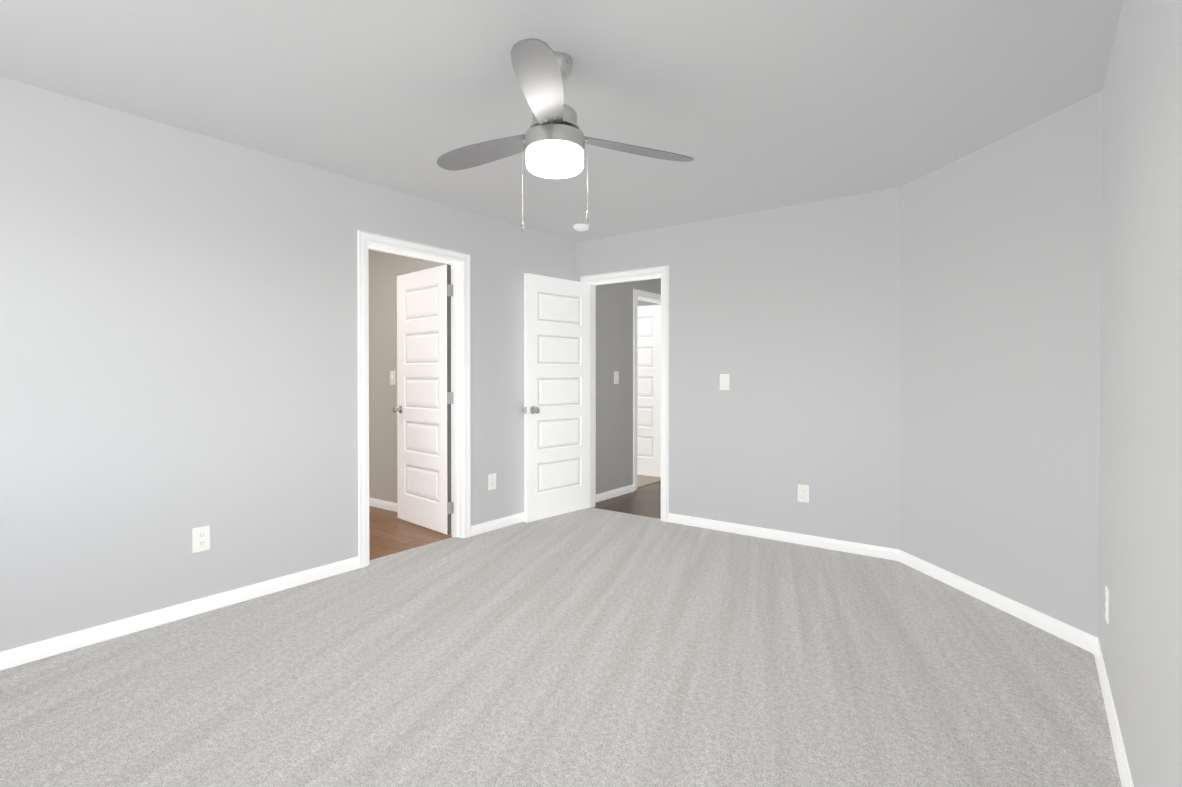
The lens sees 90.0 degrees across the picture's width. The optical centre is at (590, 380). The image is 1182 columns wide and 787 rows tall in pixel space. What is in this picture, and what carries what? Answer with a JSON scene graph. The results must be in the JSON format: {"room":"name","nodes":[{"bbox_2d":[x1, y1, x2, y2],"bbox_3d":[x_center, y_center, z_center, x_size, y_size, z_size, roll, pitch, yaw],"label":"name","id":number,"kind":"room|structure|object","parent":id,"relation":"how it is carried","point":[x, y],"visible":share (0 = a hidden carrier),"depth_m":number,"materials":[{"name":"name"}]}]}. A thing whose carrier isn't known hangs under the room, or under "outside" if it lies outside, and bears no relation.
{"room":"empty bedroom","nodes":[
{"label":"empty bedroom","id":0,"kind":"room"},
{"bbox_2d":[0,77,660,651],"bbox_3d":[-0.729,-0.049,4.781,0.140,2.440,8.170,0,1,37],"label":"wall","id":1,"kind":"structure","parent":0,"point":[178,335],"depth_m":2.99,"materials":[{"name":"grey paint"}]},
{"bbox_2d":[193,526,209,552],"bbox_3d":[-1.990,0.811,3.021,0.007,0.124,0.079,0,1,37],"label":"electrical outlet","id":2,"kind":"object","parent":1,"relation":"attached to","point":[201,538],"visible":1,"depth_m":3.02,"materials":[{"name":"white plastic"}]},
{"bbox_2d":[357,230,470,567],"bbox_3d":[-1.238,0.120,4.122,0.157,2.133,0.920,0,1,37],"label":"door frame","id":3,"kind":"structure","parent":1,"relation":"attached to","point":[364,239],"depth_m":4.39,"materials":[{"name":"white wood"}]},
{"bbox_2d":[393,265,451,534],"bbox_3d":[-1.343,0.143,4.719,0.778,2.032,0.167,0,1,44],"label":"bathroom door","id":4,"kind":"structure","parent":1,"relation":"in","point":[422,409],"depth_m":4.67,"materials":[{"name":"white wood"}]},
{"bbox_2d":[488,473,495,489],"bbox_3d":[-0.773,0.794,4.640,0.007,0.124,0.079,0,1,37],"label":"electrical outlet","id":5,"kind":"object","parent":1,"relation":"attached to","point":[491,481],"visible":1,"depth_m":4.63,"materials":[{"name":"white plastic"}]},
{"bbox_2d":[596,485,633,501],"bbox_3d":[0.203,1.136,5.902,0.014,0.071,0.825,0,1,37],"label":"baseboard","id":6,"kind":"structure","parent":1,"relation":"attached to","point":[614,493],"depth_m":5.92,"materials":[{"name":"white wood"}]},
{"bbox_2d":[614,371,618,383],"bbox_3d":[0.263,-0.029,5.968,0.019,0.124,0.079,0,1,37],"label":"light switch","id":7,"kind":"object","parent":1,"relation":"attached to","point":[616,377],"visible":1,"depth_m":5.97,"materials":[{"name":"white plastic"}]},
{"bbox_2d":[633,289,660,489],"bbox_3d":[0.673,0.093,6.630,0.157,2.123,0.920,0,1,37],"label":"door frame","id":8,"kind":"structure","parent":1,"relation":"attached to","point":[644,294],"depth_m":6.24,"materials":[{"name":"white wood"}]},
{"bbox_2d":[637,305,660,476],"bbox_3d":[0.539,0.122,7.190,0.762,2.032,0.035,0,1,37],"label":"room door","id":9,"kind":"structure","parent":1,"relation":"in","point":[649,403],"depth_m":7.05,"materials":[{"name":"white wood"}]},
{"bbox_2d":[368,249,448,503],"bbox_3d":[-1.645,-0.054,5.301,1.950,2.440,0.120,0,1,37],"label":"wall","id":10,"kind":"structure","parent":0,"point":[385,269],"depth_m":5.42,"materials":[{"name":"grey paint"}]},
{"bbox_2d":[369,498,397,511],"bbox_3d":[-1.626,1.142,5.212,1.800,0.071,0.014,0,1,37],"label":"baseboard","id":11,"kind":"structure","parent":10,"relation":"attached to","point":[382,504],"depth_m":5.39,"materials":[{"name":"white wood"}]},
{"bbox_2d":[390,371,394,384],"bbox_3d":[-1.795,-0.024,5.327,0.079,0.124,0.019,0,1,37],"label":"bathroom light switch","id":12,"kind":"object","parent":10,"relation":"attached to","point":[392,377],"visible":1,"depth_m":5.33,"materials":[{"name":"white plastic"}]},
{"bbox_2d":[369,506,451,559],"bbox_3d":[-2.251,1.194,4.366,1.878,0.020,2.120,0,1,37],"label":"floor","id":13,"kind":"structure","parent":0,"point":[390,532],"depth_m":4.54,"materials":[{"name":"brown wood"}]},
{"bbox_2d":[0,507,1121,786],"bbox_3d":[-0.174,1.205,2.488,3.704,0.030,4.916,0,1,37],"label":"floor carpet","id":14,"kind":"object","parent":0,"point":[590,647],"visible":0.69,"depth_m":2.34,"materials":[{"name":"grey carpet"}]},
{"bbox_2d":[0,0,1122,242],"bbox_3d":[-0.109,-1.326,4.347,6.400,0.120,8.600,0,1,37],"label":"ceiling","id":15,"kind":"structure","parent":0,"point":[748,106],"depth_m":2.49,"materials":[{"name":"grey paint"}]},
{"bbox_2d":[436,38,693,232],"bbox_3d":[-0.239,-0.914,2.405,1.026,0.670,1.137,0,1,37],"label":"ceiling fan","id":16,"kind":"object","parent":15,"relation":"hanging from","point":[552,141],"visible":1,"depth_m":2.23,"materials":[{"name":"silver metal"}]},
{"bbox_2d":[526,141,583,178],"bbox_3d":[-0.141,-0.857,2.311,0.224,0.077,0.224,0,1,37],"label":"diffuser","id":17,"kind":"object","parent":16,"relation":"attached to","point":[545,159],"depth_m":2.24,"materials":[{"name":"white glass"}]},
{"bbox_2d":[573,224,588,230],"bbox_3d":[-0.080,-1.250,4.851,0.132,0.041,0.132,0,1,37],"label":"smoke detector","id":18,"kind":"object","parent":15,"relation":"attached to","point":[581,227],"visible":1,"depth_m":4.81,"materials":[{"name":"white plastic"}]},
{"bbox_2d":[592,481,660,518],"bbox_3d":[1.247,1.176,6.454,1.140,0.020,3.136,0,1,37],"label":"floor","id":19,"kind":"structure","parent":0,"point":[644,501],"depth_m":5.68,"materials":[{"name":"brown wood"}]},
{"bbox_2d":[637,474,660,487],"bbox_3d":[-0.066,1.163,7.495,2.210,0.030,3.050,0,1,37],"label":"floor carpet","id":20,"kind":"object","parent":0,"point":[643,480],"depth_m":6.82,"materials":[{"name":"beige carpet"}]},
{"bbox_2d":[638,300,660,305],"bbox_3d":[1.343,-0.080,8.409,3.590,2.440,0.120,0,1,37],"label":"wall","id":21,"kind":"structure","parent":0,"point":[642,303],"depth_m":8.73,"materials":[{"name":"grey paint"}]},
{"bbox_2d":[576,187,900,549],"bbox_3d":[0.952,-0.049,4.736,2.880,2.440,0.120,0,1,37],"label":"wall","id":22,"kind":"structure","parent":0,"point":[787,319],"depth_m":4.31,"materials":[{"name":"grey paint"}]},
{"bbox_2d":[523,273,589,521],"bbox_3d":[-0.276,0.140,5.107,0.167,2.032,0.778,0,1,42],"label":"bedroom door","id":23,"kind":"structure","parent":22,"relation":"in","point":[556,409],"depth_m":5.06,"materials":[{"name":"white wood"}]},
{"bbox_2d":[580,265,668,521],"bbox_3d":[0.312,0.110,5.219,0.920,2.133,0.157,0,1,37],"label":"door frame","id":24,"kind":"structure","parent":22,"relation":"attached to","point":[663,271],"depth_m":4.97,"materials":[{"name":"white wood"}]},
{"bbox_2d":[720,374,728,389],"bbox_3d":[1.034,0.012,4.588,0.079,0.124,0.019,0,1,37],"label":"light switch","id":25,"kind":"object","parent":22,"relation":"attached to","point":[724,381],"visible":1,"depth_m":4.59,"materials":[{"name":"white plastic"}]},
{"bbox_2d":[798,484,808,502],"bbox_3d":[1.521,0.810,4.236,0.079,0.124,0.007,0,1,37],"label":"outlet","id":26,"kind":"object","parent":22,"relation":"attached to","point":[803,493],"visible":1,"depth_m":4.23,"materials":[{"name":"white plastic"}]},
{"bbox_2d":[899,91,1101,637],"bbox_3d":[2.170,-0.036,3.216,0.120,2.440,1.415,0,0,-8],"label":"wall","id":27,"kind":"structure","parent":0,"point":[1000,314],"depth_m":3.01,"materials":[{"name":"grey paint"}]},
{"bbox_2d":[0,512,1133,786],"bbox_3d":[-0.155,1.155,2.451,3.630,0.071,4.880,0,1,37],"label":"baseboard","id":28,"kind":"structure","parent":27,"relation":"attached to","point":[118,628],"depth_m":3.04,"materials":[{"name":"white wood"}]},
{"bbox_2d":[1098,0,1181,786],"bbox_3d":[1.046,-0.016,0.918,0.120,2.440,4.130,0,1,37],"label":"wall","id":29,"kind":"structure","parent":0,"point":[1140,537],"depth_m":1.53,"materials":[{"name":"grey paint"}]},
{"bbox_2d":[1105,586,1108,623],"bbox_3d":[1.960,0.852,2.247,0.007,0.124,0.079,0,1,37],"label":"outlet","id":30,"kind":"object","parent":29,"relation":"attached to","point":[1106,604],"visible":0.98,"depth_m":2.23,"materials":[{"name":"white plastic"}]}
]}

